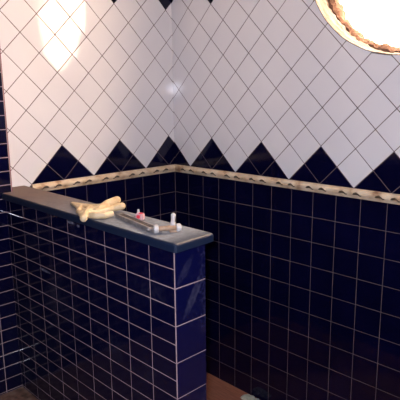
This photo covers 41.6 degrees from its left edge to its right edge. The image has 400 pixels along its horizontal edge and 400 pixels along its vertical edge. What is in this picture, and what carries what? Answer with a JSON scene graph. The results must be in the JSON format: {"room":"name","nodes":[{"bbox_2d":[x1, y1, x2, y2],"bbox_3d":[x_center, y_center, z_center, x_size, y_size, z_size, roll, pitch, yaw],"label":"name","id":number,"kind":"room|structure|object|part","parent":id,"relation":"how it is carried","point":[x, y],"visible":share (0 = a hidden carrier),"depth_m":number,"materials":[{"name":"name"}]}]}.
{"room":"bathroom","nodes":[
{"label":"bathroom","id":0,"kind":"room"},
{"bbox_2d":[0,50,21,395],"bbox_3d":[-2.000,-0.085,2.118,2.400,3.500,0.358,-12,16,-43],"label":"wall","id":1,"kind":"structure","parent":0,"point":[10,366],"depth_m":2.91,"materials":[{"name":"blue tile"}]},
{"bbox_2d":[0,387,37,399],"bbox_3d":[-0.147,1.598,1.504,3.700,0.390,3.565,-12,16,-43],"label":"floor","id":2,"kind":"structure","parent":0,"point":[21,393],"depth_m":2.97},
{"bbox_2d":[0,0,175,223],"bbox_3d":[-0.727,-0.378,3.428,1.303,3.490,0.224,-12,16,-43],"label":"wall","id":3,"kind":"structure","parent":0,"point":[88,84],"depth_m":3.27,"materials":[{"name":"white tile"}]},
{"bbox_2d":[32,164,174,190],"bbox_3d":[-0.574,-0.149,3.453,1.119,0.052,0.024,-12,16,-43],"label":"trim","id":4,"kind":"structure","parent":3,"relation":"attached to","point":[61,184],"depth_m":3.40,"materials":[{"name":"beige tile"}]},
{"bbox_2d":[6,201,206,399],"bbox_3d":[-0.552,0.802,2.608,0.161,1.508,1.500,-12,16,-43],"label":"wall partition","id":5,"kind":"structure","parent":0,"point":[101,315],"depth_m":2.29,"materials":[{"name":"blue tile"}]},
{"bbox_2d":[2,186,212,252],"bbox_3d":[-0.548,0.051,2.440,0.206,0.032,1.530,-12,16,-43],"label":"ledge","id":6,"kind":"object","parent":5,"relation":"on","point":[58,205],"visible":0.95,"depth_m":2.16,"materials":[{"name":"grey stone"}]},
{"bbox_2d":[71,196,125,221],"bbox_3d":[-0.456,0.019,2.367,0.213,0.072,0.376,-5,12,-19],"label":"glove","id":7,"kind":"object","parent":6,"relation":"on","point":[104,210],"visible":1,"depth_m":2.29,"materials":[{"name":"beige rubber"}]},
{"bbox_2d":[133,209,144,219],"bbox_3d":[-0.258,0.061,2.189,0.054,0.042,0.031,5,13,27],"label":"connector","id":8,"kind":"object","parent":6,"relation":"on","point":[139,215],"visible":0.91,"depth_m":2.18,"materials":[{"name":"red plastic"}]},
{"bbox_2d":[115,213,181,233],"bbox_3d":[-0.236,0.072,2.091,0.139,0.064,0.400,-12,16,-43],"label":"tool","id":9,"kind":"object","parent":6,"relation":"on","point":[172,228],"visible":1,"depth_m":2.03,"materials":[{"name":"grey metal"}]},
{"bbox_3d":[-0.106,0.079,2.039,0.025,0.060,0.027,-12,16,-43],"label":"upright handle","id":10,"kind":"part","parent":9,"relation":"part of","materials":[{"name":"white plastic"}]},
{"bbox_2d":[206,372,247,399],"bbox_3d":[0.035,1.500,3.046,1.303,0.050,2.000,-12,16,-43],"label":"floor","id":11,"kind":"structure","parent":0,"point":[216,388],"depth_m":3.69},
{"bbox_2d":[240,394,258,399],"bbox_3d":[0.348,1.349,3.561,0.098,0.027,0.150,-12,16,-43],"label":"scrap","id":12,"kind":"object","parent":11,"relation":"on","point":[245,396],"visible":1,"depth_m":3.57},
{"bbox_2d":[171,0,399,399],"bbox_3d":[1.186,-0.224,2.574,0.224,3.490,3.700,-12,16,-43],"label":"wall","id":13,"kind":"structure","parent":0,"point":[302,288],"depth_m":3.14,"materials":[{"name":"blue tile"}]},
{"bbox_2d":[175,164,399,204],"bbox_3d":[1.103,0.020,2.539,0.024,0.052,3.699,-12,16,-43],"label":"trim","id":14,"kind":"structure","parent":13,"relation":"attached to","point":[376,196],"depth_m":3.07,"materials":[{"name":"beige tile"}]},
{"bbox_2d":[312,0,399,58],"bbox_3d":[1.052,-1.285,2.480,0.219,1.208,1.208,-12,16,-43],"label":"window","id":15,"kind":"structure","parent":13,"relation":"in","point":[333,12],"depth_m":2.81,"materials":[{"name":"beige"}]}
]}

